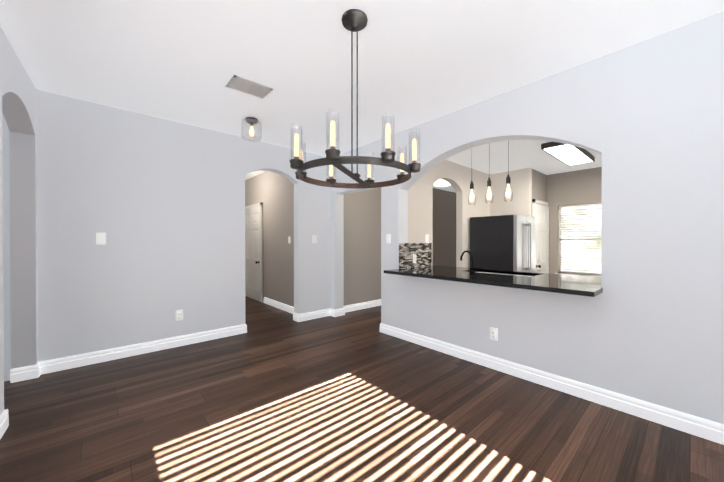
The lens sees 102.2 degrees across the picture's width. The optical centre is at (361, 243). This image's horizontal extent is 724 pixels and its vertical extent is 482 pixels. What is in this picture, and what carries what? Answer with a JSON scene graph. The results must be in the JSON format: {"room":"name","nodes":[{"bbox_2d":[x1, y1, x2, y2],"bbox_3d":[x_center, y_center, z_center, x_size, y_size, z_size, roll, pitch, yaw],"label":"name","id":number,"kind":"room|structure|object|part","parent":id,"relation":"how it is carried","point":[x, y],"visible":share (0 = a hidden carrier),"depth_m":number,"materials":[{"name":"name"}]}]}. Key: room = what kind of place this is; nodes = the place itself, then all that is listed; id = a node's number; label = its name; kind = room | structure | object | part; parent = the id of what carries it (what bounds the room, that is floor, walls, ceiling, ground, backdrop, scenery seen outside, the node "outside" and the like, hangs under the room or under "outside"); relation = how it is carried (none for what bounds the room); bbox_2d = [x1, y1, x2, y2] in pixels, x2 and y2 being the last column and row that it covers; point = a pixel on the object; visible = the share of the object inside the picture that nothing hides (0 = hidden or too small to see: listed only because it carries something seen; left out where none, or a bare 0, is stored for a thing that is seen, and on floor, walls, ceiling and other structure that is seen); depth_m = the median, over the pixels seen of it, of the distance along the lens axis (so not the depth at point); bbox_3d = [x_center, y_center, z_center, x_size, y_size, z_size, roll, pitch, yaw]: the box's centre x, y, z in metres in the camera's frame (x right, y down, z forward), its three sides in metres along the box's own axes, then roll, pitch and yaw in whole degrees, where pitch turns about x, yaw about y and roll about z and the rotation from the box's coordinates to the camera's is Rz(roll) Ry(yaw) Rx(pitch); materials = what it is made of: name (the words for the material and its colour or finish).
{"room":"dining room","nodes":[
{"label":"dining room","id":0,"kind":"room"},
{"bbox_2d":[0,26,37,414],"bbox_3d":[-1.366,-0.142,0.589,0.150,2.720,5.260,0,0,-39],"label":"wall","id":1,"kind":"structure","parent":0,"point":[18,99],"depth_m":2.55,"materials":[{"name":"white paint"}]},
{"bbox_2d":[0,362,40,438],"bbox_3d":[-1.359,1.160,0.601,0.167,0.115,5.260,0,0,-39],"label":"baseboard","id":2,"kind":"structure","parent":1,"relation":"attached to","point":[24,373],"depth_m":2.55,"materials":[{"name":"white wood"}]},
{"bbox_2d":[2,90,455,380],"bbox_3d":[-1.140,-0.162,4.385,10.200,2.720,0.150,0,0,-41],"label":"wall","id":3,"kind":"structure","parent":0,"point":[160,202],"depth_m":3.26,"materials":[{"name":"white paint"}]},
{"bbox_2d":[96,233,105,243],"bbox_3d":[-2.641,-0.045,2.957,0.072,0.116,0.010,0,0,-41],"label":"light switch","id":4,"kind":"object","parent":3,"relation":"attached to","point":[100,238],"visible":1,"depth_m":2.96,"materials":[{"name":"white plastic"}]},
{"bbox_2d":[176,310,182,320],"bbox_3d":[-2.131,0.843,3.412,0.072,0.116,0.008,0,0,-41],"label":"outlet","id":5,"kind":"object","parent":3,"relation":"attached to","point":[179,314],"visible":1,"depth_m":3.41,"materials":[{"name":"white plastic"}]},
{"bbox_2d":[39,299,380,374],"bbox_3d":[-0.233,1.136,5.099,7.604,0.115,0.287,0,0,-41],"label":"baseboard","id":6,"kind":"structure","parent":3,"relation":"attached to","point":[60,364],"depth_m":3.30,"materials":[{"name":"white wood"}]},
{"bbox_2d":[245,171,293,306],"bbox_3d":[-1.991,-0.171,5.994,0.150,2.720,3.390,0,0,-41],"label":"wall","id":7,"kind":"structure","parent":0,"point":[272,192],"depth_m":5.43,"materials":[{"name":"grey paint"}]},
{"bbox_2d":[245,203,262,301],"bbox_3d":[-2.342,0.185,6.199,0.103,1.998,0.968,0,0,-41],"label":"hall door","id":8,"kind":"structure","parent":7,"relation":"in","point":[253,257],"depth_m":6.14,"materials":[{"name":"white wood"}]},
{"bbox_2d":[263,297,293,313],"bbox_3d":[-1.447,1.136,5.258,0.017,0.115,1.555,0,0,-41],"label":"baseboard","id":9,"kind":"structure","parent":7,"relation":"attached to","point":[281,306],"depth_m":5.28,"materials":[{"name":"white wood"}]},
{"bbox_2d":[0,296,723,481],"bbox_3d":[-0.555,1.231,3.728,10.200,0.060,8.700,0,0,-41],"label":"floor","id":10,"kind":"structure","parent":0,"point":[273,394],"depth_m":1.98,"materials":[{"name":"brown wood"}]},
{"bbox_2d":[470,215,534,271],"bbox_3d":[2.327,0.380,4.792,0.760,1.608,0.785,0,0,-41],"label":"fridge","id":11,"kind":"object","parent":10,"relation":"on","point":[503,242],"visible":0.62,"depth_m":4.51,"materials":[{"name":"black metal"}]},
{"bbox_2d":[479,272,531,276],"bbox_3d":[1.507,0.784,3.276,0.614,0.839,1.980,0,0,-41],"label":"base cabinet","id":12,"kind":"object","parent":10,"relation":"on","point":[504,274],"depth_m":3.39,"materials":[{"name":"white"}]},
{"bbox_2d":[0,0,723,179],"bbox_3d":[-2.150,-1.452,2.377,6.040,0.100,8.600,0,0,-41],"label":"ceiling","id":13,"kind":"structure","parent":0,"point":[185,61],"depth_m":2.14,"materials":[{"name":"white paint"}]},
{"bbox_2d":[226,75,272,98],"bbox_3d":[-1.011,-1.397,2.627,0.340,0.011,0.230,0,0,-41],"label":"ceiling vent","id":14,"kind":"object","parent":13,"relation":"in","point":[246,86],"visible":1,"depth_m":2.62,"materials":[{"name":"white metal"}]},
{"bbox_2d":[241,117,261,141],"bbox_3d":[-1.254,-1.296,3.321,0.224,0.222,0.224,0,0,-41],"label":"flush ceiling light","id":15,"kind":"object","parent":13,"relation":"attached to","point":[250,121],"visible":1,"depth_m":3.31,"materials":[{"name":"clear glass"}]},
{"bbox_3d":[-1.254,-1.273,3.321,0.056,0.117,0.055,0,0,-41],"label":"bulb","id":16,"kind":"part","parent":15,"relation":"part of","materials":[{"name":"white glass"}]},
{"bbox_2d":[289,9,420,188],"bbox_3d":[-0.046,-0.902,1.826,0.800,0.994,0.800,0,0,-41],"label":"chandelier","id":17,"kind":"object","parent":13,"relation":"hanging from","point":[354,20],"visible":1,"depth_m":1.70,"materials":[{"name":"brown metal"}]},
{"bbox_3d":[-0.046,-0.567,1.828,0.790,0.205,0.790,0,0,-41],"label":"glass","id":18,"kind":"part","parent":17,"relation":"part of","materials":[{"name":"clear glass"}]},
{"bbox_2d":[408,160,489,267],"bbox_3d":[2.124,-0.167,5.247,4.160,2.720,0.110,0,0,-41],"label":"wall","id":19,"kind":"structure","parent":0,"point":[459,178],"depth_m":4.65,"materials":[{"name":"beige paint"}]},
{"bbox_2d":[399,243,431,268],"bbox_3d":[0.731,0.162,3.943,0.696,0.324,0.008,0,0,-41],"label":"tile backsplash","id":20,"kind":"structure","parent":19,"relation":"attached to","point":[421,251],"depth_m":3.93,"materials":[{"name":"tile"}]},
{"bbox_2d":[490,167,531,216],"bbox_3d":[2.607,-0.166,5.152,0.100,2.720,0.670,0,0,-41],"label":"wall","id":21,"kind":"structure","parent":0,"point":[520,203],"depth_m":5.06,"materials":[{"name":"beige paint"}]},
{"bbox_2d":[433,140,601,192],"bbox_3d":[2.798,-1.308,4.475,4.160,0.100,5.210,0,0,-41],"label":"ceiling","id":22,"kind":"structure","parent":0,"point":[491,158],"depth_m":4.39,"materials":[{"name":"white paint"}]},
{"bbox_2d":[434,179,450,186],"bbox_3d":[1.597,-1.205,5.810,0.340,0.120,0.340,0,0,-41],"label":"light","id":23,"kind":"object","parent":22,"relation":"attached to","point":[441,183],"visible":0.6,"depth_m":5.71,"materials":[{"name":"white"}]},
{"bbox_2d":[468,181,475,204],"bbox_3d":[1.247,-0.843,3.319,0.090,0.817,0.090,0,0,-41],"label":"pendant light","id":24,"kind":"object","parent":22,"relation":"hanging from","point":[471,196],"visible":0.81,"depth_m":3.30,"materials":[{"name":"clear glass"}]},
{"bbox_2d":[485,143,492,202],"bbox_3d":[1.379,-0.843,3.169,0.090,0.817,0.090,0,0,-41],"label":"pendant light","id":25,"kind":"object","parent":22,"relation":"hanging from","point":[489,194],"visible":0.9,"depth_m":3.15,"materials":[{"name":"clear glass"}]},
{"bbox_3d":[1.379,-0.532,3.170,0.082,0.197,0.082,0,0,-41],"label":"glass","id":26,"kind":"part","parent":25,"relation":"part of","materials":[{"name":"clear glass"}]},
{"bbox_3d":[1.379,-0.541,3.170,0.054,0.146,0.053,0,0,-41],"label":"bulb","id":27,"kind":"part","parent":25,"relation":"part of","materials":[{"name":"white glass"}]},
{"bbox_2d":[504,141,512,201],"bbox_3d":[1.512,-0.842,3.019,0.090,0.817,0.090,0,0,-41],"label":"pendant light","id":28,"kind":"object","parent":22,"relation":"hanging from","point":[508,192],"visible":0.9,"depth_m":3.01,"materials":[{"name":"clear glass"}]},
{"bbox_3d":[1.512,-0.540,3.020,0.054,0.146,0.053,0,0,-41],"label":"bulb","id":29,"kind":"part","parent":28,"relation":"part of","materials":[{"name":"white glass"}]},
{"bbox_3d":[1.512,-0.532,3.020,0.082,0.197,0.082,0,0,-41],"label":"glass","id":30,"kind":"part","parent":28,"relation":"part of","materials":[{"name":"clear glass"}]},
{"bbox_2d":[541,142,594,165],"bbox_3d":[2.827,-1.220,3.974,1.220,0.070,0.320,0,0,-41],"label":"kitchen ceiling light","id":31,"kind":"object","parent":22,"relation":"attached to","point":[568,155],"visible":0.75,"depth_m":3.88,"materials":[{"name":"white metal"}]},
{"bbox_2d":[331,11,723,424],"bbox_3d":[1.219,-0.155,2.991,0.180,2.720,5.060,0,0,-41],"label":"wall","id":32,"kind":"structure","parent":0,"point":[645,119],"depth_m":2.11,"materials":[{"name":"white paint"}]},
{"bbox_2d":[387,234,390,242],"bbox_3d":[0.348,-0.057,3.837,0.010,0.116,0.072,0,0,-41],"label":"light switch","id":33,"kind":"object","parent":32,"relation":"attached to","point":[388,238],"visible":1,"depth_m":3.83,"materials":[{"name":"white plastic"}]},
{"bbox_2d":[384,265,602,296],"bbox_3d":[1.341,0.429,3.128,1.100,0.200,2.020,0,0,-41],"label":"countertop","id":34,"kind":"structure","parent":32,"relation":"attached to","point":[590,286],"depth_m":2.74,"materials":[{"name":"black stone"}]},
{"bbox_2d":[460,250,480,272],"bbox_3d":[1.208,0.205,3.263,0.048,0.246,0.241,0,0,-41],"label":"faucet","id":35,"kind":"object","parent":34,"relation":"on","point":[471,266],"visible":1,"depth_m":3.24,"materials":[{"name":"grey metal"}]},
{"bbox_2d":[490,327,497,340],"bbox_3d":[1.264,0.871,2.803,0.008,0.116,0.072,0,0,-41],"label":"outlet","id":36,"kind":"object","parent":32,"relation":"attached to","point":[493,333],"visible":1,"depth_m":2.80,"materials":[{"name":"white plastic"}]},
{"bbox_2d":[380,323,723,444],"bbox_3d":[1.504,1.149,2.674,0.212,0.115,3.597,0,0,-41],"label":"baseboard","id":37,"kind":"structure","parent":32,"relation":"attached to","point":[696,426],"depth_m":2.27,"materials":[{"name":"white wood"}]},
{"bbox_2d":[532,169,546,201],"bbox_3d":[3.111,-0.167,5.216,0.740,2.720,0.100,0,0,-41],"label":"wall","id":38,"kind":"structure","parent":0,"point":[539,185],"depth_m":5.17,"materials":[{"name":"beige paint"}]},
{"bbox_2d":[532,199,548,272],"bbox_3d":[3.157,0.226,5.120,0.748,1.928,0.103,0,0,-41],"label":"door","id":39,"kind":"structure","parent":38,"relation":"in","point":[540,211],"depth_m":5.14,"materials":[{"name":"white wood"}]},
{"bbox_2d":[546,167,601,275],"bbox_3d":[4.403,-0.163,4.422,0.150,2.720,3.000,0,0,-41],"label":"wall","id":40,"kind":"structure","parent":0,"point":[583,186],"depth_m":5.20,"materials":[{"name":"beige paint"}]},
{"bbox_2d":[555,203,600,276],"bbox_3d":[3.868,-0.053,4.977,0.140,1.245,0.960,0,0,-41],"label":"kitchen window","id":41,"kind":"structure","parent":40,"relation":"in","point":[561,239],"depth_m":5.09,"materials":[{"name":"white"}]},
{"label":"outside","id":42,"kind":"structure","parent":0,"visible":0},
{"bbox_2d":[562,205,600,272],"bbox_3d":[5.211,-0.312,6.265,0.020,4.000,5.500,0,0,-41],"label":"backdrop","id":43,"kind":"structure","parent":42,"point":[575,208],"depth_m":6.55,"materials":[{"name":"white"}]}
]}

